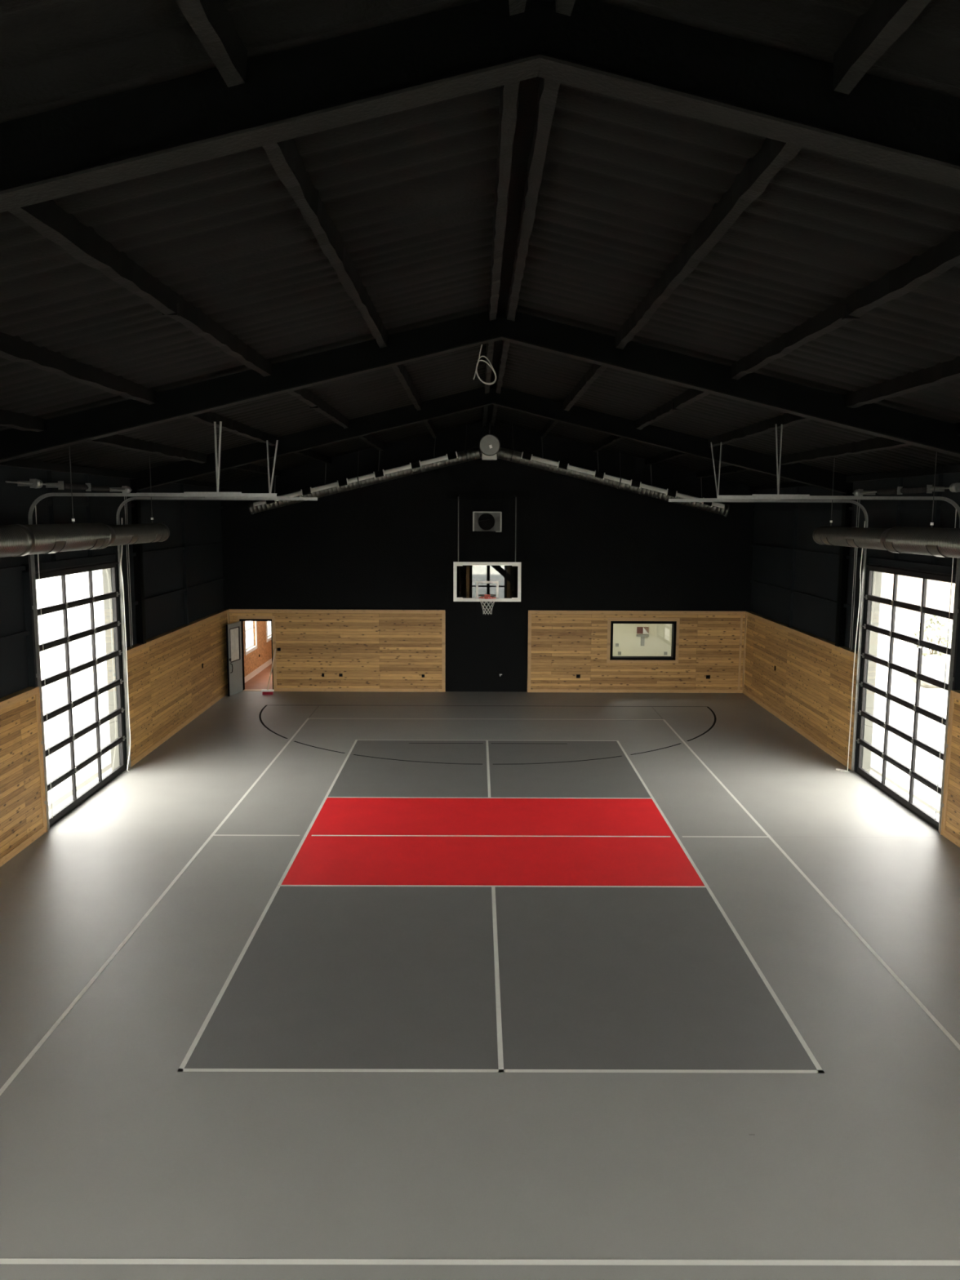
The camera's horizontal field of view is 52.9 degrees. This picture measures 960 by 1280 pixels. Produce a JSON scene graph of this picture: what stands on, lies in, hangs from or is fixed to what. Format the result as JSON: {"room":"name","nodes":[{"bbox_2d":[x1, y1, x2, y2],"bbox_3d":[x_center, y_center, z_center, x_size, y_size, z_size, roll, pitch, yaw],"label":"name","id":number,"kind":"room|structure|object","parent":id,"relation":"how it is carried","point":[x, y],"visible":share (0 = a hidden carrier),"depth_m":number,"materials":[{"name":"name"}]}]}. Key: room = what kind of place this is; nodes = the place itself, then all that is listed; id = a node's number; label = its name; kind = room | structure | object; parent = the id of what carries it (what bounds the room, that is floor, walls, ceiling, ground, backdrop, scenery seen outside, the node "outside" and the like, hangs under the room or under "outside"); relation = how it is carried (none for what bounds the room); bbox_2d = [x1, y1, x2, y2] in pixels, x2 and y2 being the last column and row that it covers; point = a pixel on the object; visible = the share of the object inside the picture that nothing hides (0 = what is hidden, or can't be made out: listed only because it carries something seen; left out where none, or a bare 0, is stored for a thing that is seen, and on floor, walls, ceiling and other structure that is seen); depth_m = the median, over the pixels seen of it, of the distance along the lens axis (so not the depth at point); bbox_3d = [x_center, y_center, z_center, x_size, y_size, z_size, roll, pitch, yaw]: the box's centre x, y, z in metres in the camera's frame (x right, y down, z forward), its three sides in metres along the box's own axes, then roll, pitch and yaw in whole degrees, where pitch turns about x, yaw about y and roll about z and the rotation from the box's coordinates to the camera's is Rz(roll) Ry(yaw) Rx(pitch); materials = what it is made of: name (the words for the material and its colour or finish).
{"room":"indoor sports court","nodes":[
{"label":"indoor sports court","id":0,"kind":"room"},
{"bbox_2d":[0,458,229,866],"bbox_3d":[-7.233,0.426,12.410,0.370,6.300,31.807,0,7,-1],"label":"wall","id":1,"kind":"structure","parent":0,"point":[187,619],"depth_m":19.90,"materials":[{"name":"black paint"}]},
{"bbox_2d":[5,479,132,493],"bbox_3d":[-7.050,-2.654,16.671,0.364,0.150,5.150,0,7,0],"label":"shaft","id":2,"kind":"object","parent":1,"relation":"attached to","point":[33,483],"visible":0.99,"depth_m":16.23,"materials":[{"name":"metal"}]},
{"bbox_2d":[124,496,133,648],"bbox_3d":[-7.149,-1.375,19.617,0.024,3.105,0.130,0,7,0],"label":"chain","id":3,"kind":"object","parent":2,"relation":"hanging from","point":[124,496],"visible":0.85,"depth_m":19.65,"materials":[{"name":"metal"}]},
{"bbox_2d":[35,560,126,826],"bbox_3d":[-7.188,0.781,17.505,0.110,4.270,3.851,0,7,-1],"label":"door","id":4,"kind":"structure","parent":1,"relation":"in","point":[77,801],"depth_m":17.56,"materials":[{"name":"black"}]},
{"bbox_2d":[0,458,226,488],"bbox_3d":[-7.141,-2.558,13.556,0.160,0.120,28.455,0,7,-1],"label":"trim","id":5,"kind":"structure","parent":1,"relation":"attached to","point":[17,463],"depth_m":17.25,"materials":[{"name":"black paint"}]},
{"bbox_2d":[125,658,130,759],"bbox_3d":[-7.179,1.409,19.628,0.026,2.428,0.101,0,7,0],"label":"conduit","id":6,"kind":"object","parent":1,"relation":"attached to","point":[126,659],"visible":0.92,"depth_m":19.68,"materials":[{"name":"metal"}]},
{"bbox_2d":[27,421,277,830],"bbox_3d":[-5.172,-0.135,15.441,3.934,6.601,0.076,0,7,-1],"label":"door track","id":7,"kind":"object","parent":1,"relation":"attached to","point":[187,494],"visible":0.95,"depth_m":15.17,"materials":[{"name":"metal"}]},
{"bbox_2d":[35,506,53,817],"bbox_3d":[-7.042,0.364,15.575,0.015,5.200,0.050,-5,9,-33],"label":"cable","id":8,"kind":"object","parent":7,"relation":"attached to","point":[35,506],"visible":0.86,"depth_m":15.61,"materials":[{"name":"white"}]},
{"bbox_2d":[116,440,317,768],"bbox_3d":[-5.209,-0.641,19.285,3.988,6.602,0.080,0,7,1],"label":"door track","id":9,"kind":"object","parent":1,"relation":"attached to","point":[277,498],"visible":0.93,"depth_m":19.03,"materials":[{"name":"metal"}]},
{"bbox_2d":[120,517,130,772],"bbox_3d":[-7.087,0.136,19.220,0.050,5.097,0.281,0,7,0],"label":"rope","id":10,"kind":"object","parent":9,"relation":"hanging from","point":[122,517],"visible":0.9,"depth_m":19.37,"materials":[{"name":"white fabric"}]},
{"bbox_2d":[244,663,272,688],"bbox_3d":[-5.134,1.043,32.543,4.540,0.150,7.850,0,7,0],"label":"floor","id":11,"kind":"structure","parent":0,"point":[260,681],"depth_m":30.07,"materials":[{"name":"brown"}]},
{"bbox_2d":[243,621,671,676],"bbox_3d":[0.572,-0.373,32.372,15.940,2.850,7.850,0,7,0],"label":"wall","id":12,"kind":"structure","parent":0,"point":[659,641],"depth_m":32.74,"materials":[{"name":"beige paint"}]},
{"bbox_2d":[244,621,257,655],"bbox_3d":[-7.320,-0.328,30.516,0.145,1.420,1.600,0,7,0],"label":"window","id":13,"kind":"structure","parent":12,"relation":"in","point":[251,648],"depth_m":30.81,"materials":[{"name":"white"}]},
{"bbox_2d":[244,657,271,683],"bbox_3d":[-7.268,0.882,32.475,0.030,0.170,7.730,0,7,0],"label":"baseboard","id":14,"kind":"structure","parent":12,"relation":"attached to","point":[247,677],"depth_m":31.53,"materials":[{"name":"beige paint"}]},
{"bbox_2d":[266,621,271,642],"bbox_3d":[-7.328,-0.729,33.565,0.145,1.420,1.550,0,7,0],"label":"window","id":15,"kind":"structure","parent":12,"relation":"in","point":[268,637],"depth_m":32.90,"materials":[{"name":"white"}]},
{"bbox_2d":[636,626,648,645],"bbox_3d":[5.515,-0.120,32.696,0.410,0.645,0.100,0,7,0],"label":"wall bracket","id":16,"kind":"object","parent":12,"relation":"attached to","point":[639,629],"visible":1,"depth_m":32.67,"materials":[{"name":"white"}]},
{"bbox_2d":[0,691,959,1279],"bbox_3d":[0.264,3.651,12.854,15.650,0.153,31.800,0,7,0],"label":"floor","id":17,"kind":"structure","parent":0,"point":[317,985],"depth_m":10.23,"materials":[{"name":"grey rubber"}]},
{"bbox_2d":[261,648,275,694],"bbox_3d":[-6.133,0.912,28.027,0.352,1.278,0.525,0,7,0],"label":"push broom","id":18,"kind":"object","parent":17,"relation":"on","point":[267,691],"visible":1,"depth_m":27.91,"materials":[{"name":"beige wood"}]},
{"bbox_2d":[0,0,959,486],"bbox_3d":[0.293,-3.324,11.963,16.050,2.104,31.850,0,7,0],"label":"ceiling","id":19,"kind":"structure","parent":0,"point":[409,194],"depth_m":7.90,"materials":[{"name":"black metal"}]},
{"bbox_2d":[0,408,44,431],"bbox_3d":[-5.712,-2.325,8.851,0.139,0.244,7.490,0,7,0],"label":"purlin","id":20,"kind":"object","parent":19,"relation":"attached to","point":[20,421],"visible":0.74,"depth_m":11.94,"materials":[{"name":"paint"}]},
{"bbox_2d":[0,331,156,404],"bbox_3d":[-4.241,-2.673,8.809,0.140,0.246,7.490,0,7,0],"label":"purlin","id":21,"kind":"object","parent":19,"relation":"attached to","point":[14,348],"visible":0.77,"depth_m":9.91,"materials":[{"name":"paint"}]},
{"bbox_2d":[0,445,169,557],"bbox_3d":[-6.218,-1.839,12.083,0.432,1.660,13.535,0,7,0],"label":"spiral duct","id":22,"kind":"object","parent":19,"relation":"hanging from","point":[15,540],"visible":1,"depth_m":14.35,"materials":[{"name":"black"}]},
{"bbox_2d":[44,540,66,554],"bbox_3d":[-6.100,-1.327,13.847,0.180,0.187,0.343,0,7,0],"label":"grille","id":23,"kind":"object","parent":22,"relation":"attached to","point":[57,546],"depth_m":13.80,"materials":[{"name":"black"}]},
{"bbox_2d":[86,537,105,550],"bbox_3d":[-6.104,-1.522,15.334,0.180,0.187,0.343,0,7,0],"label":"grille","id":24,"kind":"object","parent":22,"relation":"attached to","point":[98,543],"depth_m":15.29,"materials":[{"name":"black"}]},
{"bbox_2d":[124,535,139,545],"bbox_3d":[-6.126,-1.755,16.968,0.155,0.161,0.343,0,7,0],"label":"grille","id":25,"kind":"object","parent":22,"relation":"attached to","point":[134,539],"depth_m":16.95,"materials":[{"name":"black"}]},
{"bbox_2d":[150,533,163,542],"bbox_3d":[-6.130,-1.924,18.257,0.155,0.161,0.343,0,7,0],"label":"grille","id":26,"kind":"object","parent":22,"relation":"attached to","point":[158,537],"depth_m":18.24,"materials":[{"name":"black metal"}]},
{"bbox_2d":[7,199,271,377],"bbox_3d":[-2.744,-3.029,8.766,0.148,0.246,7.490,0,7,0],"label":"purlin","id":27,"kind":"object","parent":19,"relation":"attached to","point":[81,242],"visible":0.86,"depth_m":7.38,"materials":[{"name":"paint"}]},
{"bbox_2d":[86,434,206,463],"bbox_3d":[-5.732,-3.315,16.396,0.139,0.246,7.410,0,7,0],"label":"purlin","id":28,"kind":"object","parent":19,"relation":"attached to","point":[122,442],"visible":0.59,"depth_m":16.63,"materials":[{"name":"paint"}]},
{"bbox_2d":[175,0,247,87],"bbox_3d":[-1.210,-2.511,2.055,0.139,0.246,5.600,0,7,0],"label":"purlin","id":29,"kind":"object","parent":19,"relation":"attached to","point":[210,20],"visible":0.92,"depth_m":4.42,"materials":[{"name":"paint"}]},
{"bbox_2d":[187,411,277,445],"bbox_3d":[-4.261,-3.664,16.354,0.140,0.245,7.410,0,7,0],"label":"purlin","id":30,"kind":"object","parent":19,"relation":"attached to","point":[208,418],"visible":0.56,"depth_m":16.65,"materials":[{"name":"paint"}]},
{"bbox_2d":[288,387,348,428],"bbox_3d":[-2.764,-4.020,16.311,0.148,0.245,7.410,0,7,0],"label":"purlin","id":31,"kind":"object","parent":19,"relation":"attached to","point":[304,395],"visible":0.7,"depth_m":16.48,"materials":[{"name":"paint"}]},
{"bbox_2d":[262,138,388,348],"bbox_3d":[-1.228,-3.387,8.723,0.138,0.244,7.490,0,7,0],"label":"purlin","id":32,"kind":"object","parent":19,"relation":"attached to","point":[284,157],"visible":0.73,"depth_m":7.34,"materials":[{"name":"paint"}]},
{"bbox_2d":[359,434,384,451],"bbox_3d":[-2.779,-5.008,23.837,0.139,0.245,7.450,0,7,0],"label":"purlin","id":33,"kind":"object","parent":19,"relation":"attached to","point":[370,440],"visible":0.48,"depth_m":24.80,"materials":[{"name":"paint"}]},
{"bbox_2d":[391,364,422,410],"bbox_3d":[-1.248,-4.378,16.268,0.139,0.245,7.410,0,7,0],"label":"purlin","id":34,"kind":"object","parent":19,"relation":"attached to","point":[400,371],"visible":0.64,"depth_m":16.43,"materials":[{"name":"paint"}]},
{"bbox_2d":[423,419,437,438],"bbox_3d":[-1.268,-5.366,23.794,0.136,0.246,7.450,0,7,0],"label":"purlin","id":35,"kind":"object","parent":19,"relation":"attached to","point":[428,424],"visible":0.51,"depth_m":24.69,"materials":[{"name":"paint"}]},
{"bbox_2d":[0,0,959,213],"bbox_3d":[0.289,-0.602,5.215,14.752,5.435,0.210,0,7,0],"label":"roof frame","id":36,"kind":"object","parent":19,"relation":"attached to","point":[603,48],"visible":1,"depth_m":4.92,"materials":[{"name":"black paint"}]},
{"bbox_2d":[0,311,959,462],"bbox_3d":[0.269,-1.601,12.820,14.959,5.435,0.210,0,7,0],"label":"roof frame","id":37,"kind":"object","parent":19,"relation":"attached to","point":[475,330],"visible":0.89,"depth_m":12.58,"materials":[{"name":"black paint"}]},
{"bbox_2d":[473,344,496,384],"bbox_3d":[0.064,-3.639,12.723,0.309,0.525,0.074,0,7,0],"label":"cable coil","id":38,"kind":"object","parent":37,"relation":"hanging from","point":[479,357],"visible":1,"depth_m":12.72,"materials":[{"name":"grey plastic"}]},
{"bbox_2d":[248,421,729,516],"bbox_3d":[0.261,-4.787,26.973,13.511,2.593,0.805,0,7,0],"label":"duct","id":39,"kind":"object","parent":19,"relation":"hanging from","point":[489,449],"visible":0.98,"depth_m":26.88,"materials":[{"name":"silver metal"}]},
{"bbox_2d":[265,500,275,504],"bbox_3d":[-5.857,-3.901,26.939,0.334,0.253,0.140,0,7,0],"label":"grille","id":40,"kind":"object","parent":39,"relation":"attached to","point":[267,502],"depth_m":26.92,"materials":[{"name":"black"}]},
{"bbox_2d":[301,487,312,496],"bbox_3d":[-4.840,-4.143,26.910,0.334,0.253,0.140,0,7,0],"label":"grille","id":41,"kind":"object","parent":39,"relation":"attached to","point":[308,491],"depth_m":26.90,"materials":[{"name":"black metal"}]},
{"bbox_2d":[337,478,348,487],"bbox_3d":[-3.824,-4.386,26.881,0.334,0.253,0.140,0,7,0],"label":"grille","id":42,"kind":"object","parent":39,"relation":"attached to","point":[342,483],"depth_m":26.87,"materials":[{"name":"black metal"}]},
{"bbox_2d":[373,469,385,478],"bbox_3d":[-2.808,-4.628,26.852,0.334,0.253,0.140,0,7,0],"label":"grille","id":43,"kind":"object","parent":39,"relation":"attached to","point":[379,474],"depth_m":26.84,"materials":[{"name":"black metal"}]},
{"bbox_2d":[409,460,421,469],"bbox_3d":[-1.792,-4.870,26.823,0.334,0.253,0.140,0,7,0],"label":"grille","id":44,"kind":"object","parent":39,"relation":"attached to","point":[415,465],"depth_m":26.81,"materials":[{"name":"black metal"}]},
{"bbox_2d":[446,451,457,460],"bbox_3d":[-0.776,-5.113,26.794,0.334,0.253,0.140,0,7,0],"label":"grille","id":45,"kind":"object","parent":39,"relation":"attached to","point":[452,456],"depth_m":26.78,"materials":[{"name":"black metal"}]},
{"bbox_2d":[520,452,532,461],"bbox_3d":[1.302,-5.105,26.800,0.334,0.253,0.140,0,7,0],"label":"grille","id":46,"kind":"object","parent":39,"relation":"attached to","point":[524,456],"depth_m":26.79,"materials":[{"name":"black metal"}]},
{"bbox_2d":[557,461,568,470],"bbox_3d":[2.316,-4.855,26.836,0.334,0.253,0.140,0,7,0],"label":"grille","id":47,"kind":"object","parent":39,"relation":"attached to","point":[561,466],"depth_m":26.82,"materials":[{"name":"black metal"}]},
{"bbox_2d":[593,470,605,479],"bbox_3d":[3.330,-4.605,26.871,0.334,0.253,0.140,0,7,0],"label":"grille","id":48,"kind":"object","parent":39,"relation":"attached to","point":[597,475],"depth_m":26.86,"materials":[{"name":"black metal"}]},
{"bbox_2d":[630,479,641,488],"bbox_3d":[4.344,-4.355,26.907,0.334,0.253,0.140,0,7,0],"label":"grille","id":49,"kind":"object","parent":39,"relation":"attached to","point":[633,484],"depth_m":26.90,"materials":[{"name":"black metal"}]},
{"bbox_2d":[666,488,677,497],"bbox_3d":[5.358,-4.105,26.942,0.334,0.253,0.140,0,7,0],"label":"grille","id":50,"kind":"object","parent":39,"relation":"attached to","point":[669,493],"depth_m":26.93,"materials":[{"name":"black metal"}]},
{"bbox_2d":[702,502,713,506],"bbox_3d":[6.372,-3.855,26.978,0.334,0.253,0.140,0,7,0],"label":"grille","id":51,"kind":"object","parent":39,"relation":"attached to","point":[704,504],"depth_m":26.95,"materials":[{"name":"black metal"}]},
{"bbox_2d":[484,342,493,393],"bbox_3d":[0.159,-4.711,16.228,0.136,0.244,7.410,0,7,0],"label":"purlin","id":52,"kind":"object","parent":19,"relation":"attached to","point":[490,346],"visible":0.59,"depth_m":16.35,"materials":[{"name":"paint"}]},
{"bbox_2d":[129,386,853,647],"bbox_3d":[0.249,-2.587,20.325,15.164,5.435,0.210,0,7,0],"label":"roof frame","id":53,"kind":"object","parent":19,"relation":"attached to","point":[474,398],"visible":0.91,"depth_m":20.12,"materials":[{"name":"black paint"}]},
{"bbox_2d":[490,404,497,426],"bbox_3d":[0.368,-5.698,23.754,0.139,0.243,7.450,0,7,0],"label":"purlin","id":54,"kind":"object","parent":19,"relation":"attached to","point":[495,407],"visible":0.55,"depth_m":24.36,"materials":[{"name":"paint"}]},
{"bbox_2d":[495,340,510,393],"bbox_3d":[0.389,-4.710,16.229,0.136,0.241,7.410,0,7,0],"label":"purlin","id":55,"kind":"object","parent":19,"relation":"attached to","point":[505,344],"visible":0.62,"depth_m":16.08,"materials":[{"name":"paint"}]},
{"bbox_2d":[488,81,519,320],"bbox_3d":[0.179,-3.721,8.683,0.139,0.244,7.490,0,7,0],"label":"purlin","id":56,"kind":"object","parent":19,"relation":"attached to","point":[508,95],"visible":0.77,"depth_m":7.19,"materials":[{"name":"paint"}]},
{"bbox_2d":[508,0,526,16],"bbox_3d":[0.197,-2.844,2.015,0.139,0.246,5.600,0,7,0],"label":"purlin","id":57,"kind":"object","parent":19,"relation":"attached to","point":[516,6],"visible":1,"depth_m":4.73,"materials":[{"name":"paint"}]},
{"bbox_2d":[506,77,559,321],"bbox_3d":[0.409,-3.719,8.684,0.139,0.242,7.490,0,7,0],"label":"purlin","id":58,"kind":"object","parent":19,"relation":"attached to","point":[548,91],"visible":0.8,"depth_m":7.16,"materials":[{"name":"paint"}]},
{"bbox_2d":[539,419,559,439],"bbox_3d":[1.772,-5.354,23.803,0.138,0.244,7.450,0,7,0],"label":"purlin","id":59,"kind":"object","parent":19,"relation":"attached to","point":[551,424],"visible":0.52,"depth_m":24.64,"materials":[{"name":"paint"}]},
{"bbox_2d":[555,0,575,16],"bbox_3d":[0.427,-2.842,2.016,0.139,0.244,5.600,0,7,0],"label":"purlin","id":60,"kind":"object","parent":19,"relation":"attached to","point":[562,6],"visible":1,"depth_m":4.73,"materials":[{"name":"paint"}]},
{"bbox_2d":[563,363,607,411],"bbox_3d":[1.792,-4.366,16.278,0.140,0.243,7.410,0,7,0],"label":"purlin","id":61,"kind":"object","parent":19,"relation":"attached to","point":[595,371],"visible":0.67,"depth_m":16.37,"materials":[{"name":"paint"}]},
{"bbox_2d":[592,435,624,452],"bbox_3d":[3.280,-4.984,23.856,0.138,0.244,7.450,0,7,0],"label":"purlin","id":62,"kind":"object","parent":19,"relation":"attached to","point":[611,439],"visible":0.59,"depth_m":24.78,"materials":[{"name":"paint"}]},
{"bbox_2d":[644,450,688,465],"bbox_3d":[4.779,-4.617,23.908,0.139,0.244,7.450,0,7,0],"label":"purlin","id":63,"kind":"object","parent":19,"relation":"attached to","point":[670,455],"visible":0.49,"depth_m":24.89,"materials":[{"name":"paint"}]},
{"bbox_2d":[635,388,709,430],"bbox_3d":[3.296,-3.996,16.331,0.148,0.243,7.410,0,7,0],"label":"purlin","id":64,"kind":"object","parent":19,"relation":"attached to","point":[690,396],"visible":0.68,"depth_m":16.44,"materials":[{"name":"paint"}]},
{"bbox_2d":[614,137,802,349],"bbox_3d":[1.812,-3.375,8.733,0.136,0.242,7.490,0,7,0],"label":"purlin","id":65,"kind":"object","parent":19,"relation":"attached to","point":[758,171],"visible":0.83,"depth_m":7.29,"materials":[{"name":"paint"}]},
{"bbox_2d":[695,465,749,478],"bbox_3d":[6.247,-4.258,23.959,0.139,0.243,7.450,0,7,0],"label":"purlin","id":66,"kind":"object","parent":19,"relation":"attached to","point":[731,468],"visible":0.41,"depth_m":24.86,"materials":[{"name":"paint"}]},
{"bbox_2d":[707,413,811,447],"bbox_3d":[4.799,-3.629,16.383,0.140,0.244,7.410,0,7,0],"label":"purlin","id":67,"kind":"object","parent":19,"relation":"attached to","point":[768,425],"visible":0.54,"depth_m":16.53,"materials":[{"name":"paint"}]},
{"bbox_2d":[777,436,911,464],"bbox_3d":[6.268,-3.270,16.434,0.139,0.242,7.410,0,7,0],"label":"purlin","id":68,"kind":"object","parent":19,"relation":"attached to","point":[878,443],"visible":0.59,"depth_m":16.52,"materials":[{"name":"paint"}]},
{"bbox_2d":[731,231,959,380],"bbox_3d":[3.316,-3.005,8.785,0.148,0.243,7.490,0,7,0],"label":"purlin","id":69,"kind":"object","parent":19,"relation":"attached to","point":[940,258],"visible":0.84,"depth_m":8.28,"materials":[{"name":"paint"}]},
{"bbox_2d":[833,0,931,94],"bbox_3d":[1.830,-2.500,2.065,0.138,0.240,5.600,0,7,0],"label":"purlin","id":70,"kind":"object","parent":19,"relation":"attached to","point":[876,30],"visible":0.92,"depth_m":4.42,"materials":[{"name":"paint"}]},
{"bbox_2d":[813,451,959,558],"bbox_3d":[6.712,-1.796,12.123,0.432,1.672,13.535,0,7,0],"label":"spiral duct","id":71,"kind":"object","parent":19,"relation":"hanging from","point":[936,542],"visible":1,"depth_m":15.06,"materials":[{"name":"black"}]},
{"bbox_2d":[820,536,832,545],"bbox_3d":[6.585,-1.876,18.297,0.155,0.161,0.343,0,7,0],"label":"grille","id":72,"kind":"object","parent":71,"relation":"attached to","point":[824,540],"depth_m":18.27,"materials":[{"name":"black metal"}]},
{"bbox_2d":[845,538,860,547],"bbox_3d":[6.589,-1.707,17.008,0.155,0.161,0.343,0,7,0],"label":"grille","id":73,"kind":"object","parent":71,"relation":"attached to","point":[851,542],"depth_m":16.99,"materials":[{"name":"black metal"}]},
{"bbox_2d":[882,541,902,553],"bbox_3d":[6.575,-1.475,15.374,0.180,0.187,0.343,0,7,0],"label":"grille","id":74,"kind":"object","parent":71,"relation":"attached to","point":[890,546],"depth_m":15.33,"materials":[{"name":"black"}]},
{"bbox_2d":[925,544,948,558],"bbox_3d":[6.579,-1.279,13.887,0.180,0.187,0.343,0,7,0],"label":"grille","id":75,"kind":"object","parent":71,"relation":"attached to","point":[935,550],"depth_m":13.85,"materials":[{"name":"black"}]},
{"bbox_2d":[844,355,959,408],"bbox_3d":[4.819,-2.638,8.838,0.139,0.243,7.490,0,7,0],"label":"purlin","id":76,"kind":"object","parent":19,"relation":"attached to","point":[942,372],"visible":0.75,"depth_m":10.78,"materials":[{"name":"paint"}]},
{"bbox_2d":[220,421,755,693],"bbox_3d":[0.224,-2.447,27.998,15.786,8.000,0.280,0,7,0],"label":"wall","id":77,"kind":"structure","parent":0,"point":[357,584],"depth_m":28.02,"materials":[{"name":"black paint"}]},
{"bbox_2d":[226,618,273,696],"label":"door","id":78,"kind":"structure","parent":77,"relation":"in","point":[234,631],"depth_m":27.87,"materials":[{"name":"grey metal"}]},
{"bbox_2d":[230,627,239,661],"bbox_3d":[-7.067,0.123,27.737,0.012,0.950,0.625,2,8,10],"label":"glass light","id":79,"kind":"object","parent":78,"relation":"attached to","point":[234,632],"depth_m":27.74,"materials":[{"name":"clear glass"}]},
{"bbox_2d":[472,511,502,532],"bbox_3d":[0.208,-3.404,27.754,0.830,0.580,0.135,0,7,0],"label":"box","id":80,"kind":"object","parent":77,"relation":"attached to","point":[485,521],"visible":1,"depth_m":27.73,"materials":[{"name":"grey metal"}]},
{"bbox_2d":[445,490,529,614],"bbox_3d":[0.218,-2.473,26.654,2.400,3.319,2.560,0,7,0],"label":"basketball hoop","id":81,"kind":"object","parent":77,"relation":"attached to","point":[455,495],"visible":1,"depth_m":26.16,"materials":[{"name":"white paint"}]},
{"bbox_2d":[609,621,676,660],"bbox_3d":[4.774,0.004,28.335,1.920,1.150,0.275,0,7,0],"label":"window","id":82,"kind":"structure","parent":77,"relation":"in","point":[673,656],"depth_m":28.25,"materials":[{"name":"black"}]},
{"bbox_2d":[742,465,959,847],"bbox_3d":[7.758,0.483,12.457,0.370,6.300,31.807,0,7,1],"label":"wall","id":83,"kind":"structure","parent":0,"point":[790,624],"depth_m":21.78,"materials":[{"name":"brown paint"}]},
{"bbox_2d":[668,442,868,770],"bbox_3d":[5.704,-0.599,19.320,3.978,6.602,0.080,0,7,-1],"label":"door track","id":84,"kind":"object","parent":83,"relation":"attached to","point":[697,500],"visible":0.95,"depth_m":19.09,"materials":[{"name":"metal"}]},
{"bbox_2d":[835,520,865,772],"bbox_3d":[7.471,0.170,19.436,0.255,5.102,0.340,0,7,0],"label":"rope","id":85,"kind":"object","parent":84,"relation":"hanging from","point":[836,769],"visible":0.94,"depth_m":19.53,"materials":[{"name":"white fabric"}]},
{"bbox_2d":[717,423,959,832],"bbox_3d":[5.687,-0.094,15.476,3.924,6.601,0.076,0,7,0],"label":"door track","id":86,"kind":"object","parent":83,"relation":"attached to","point":[763,496],"visible":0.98,"depth_m":15.20,"materials":[{"name":"metal"}]},
{"bbox_2d":[934,510,956,821],"bbox_3d":[7.547,0.420,15.621,0.014,5.200,0.049,5,9,34],"label":"cable","id":87,"kind":"object","parent":86,"relation":"attached to","point":[956,510],"visible":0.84,"depth_m":15.66,"materials":[{"name":"white"}]},
{"bbox_2d":[750,464,959,490],"bbox_3d":[7.681,-2.502,13.604,0.160,0.120,28.455,0,7,1],"label":"trim","id":88,"kind":"structure","parent":83,"relation":"attached to","point":[948,469],"depth_m":18.09,"materials":[{"name":"black paint"}]},
{"bbox_2d":[855,563,955,830],"bbox_3d":[7.678,0.837,17.552,0.110,4.270,3.851,0,7,1],"label":"door","id":89,"kind":"structure","parent":83,"relation":"in","point":[925,575],"depth_m":17.58,"materials":[{"name":"black"}]},
{"bbox_2d":[852,482,959,496],"bbox_3d":[7.572,-2.599,16.717,0.364,0.150,5.150,0,7,0],"label":"shaft","id":90,"kind":"object","parent":83,"relation":"attached to","point":[953,487],"visible":1,"depth_m":16.71,"materials":[{"name":"metal"}]},
{"bbox_2d":[849,499,859,650],"bbox_3d":[7.642,-1.319,19.664,0.024,3.105,0.130,0,7,0],"label":"chain","id":91,"kind":"object","parent":90,"relation":"hanging from","point":[857,500],"visible":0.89,"depth_m":19.69,"materials":[{"name":"metal"}]},
{"label":"outside","id":92,"kind":"structure","parent":0,"visible":0},
{"bbox_2d":[35,569,952,814],"bbox_3d":[0.092,-0.924,48.764,240.000,0.370,240.000,0,7,0],"label":"ground","id":93,"kind":"structure","parent":92,"point":[904,653],"depth_m":27.84,"materials":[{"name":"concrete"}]},
{"bbox_2d":[907,654,950,688],"bbox_3d":[14.345,1.065,30.506,1.311,1.233,1.283,0,7,0],"label":"boulder","id":94,"kind":"object","parent":93,"relation":"on","point":[932,665],"visible":0.5,"depth_m":30.09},
{"bbox_2d":[911,614,952,656],"bbox_3d":[16.642,-0.086,35.346,1.714,1.875,1.739,0,7,0],"label":"shrub","id":95,"kind":"object","parent":93,"relation":"on","point":[931,618],"visible":0.52,"depth_m":35.16,"materials":[{"name":"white plant"}]},
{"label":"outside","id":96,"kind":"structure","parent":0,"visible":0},
{"bbox_2d":[880,572,955,620],"bbox_3d":[42.026,-8.040,78.199,36.000,6.764,80.000,0,7,0],"label":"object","id":97,"kind":"object","parent":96,"point":[909,589],"visible":0.04,"depth_m":60.83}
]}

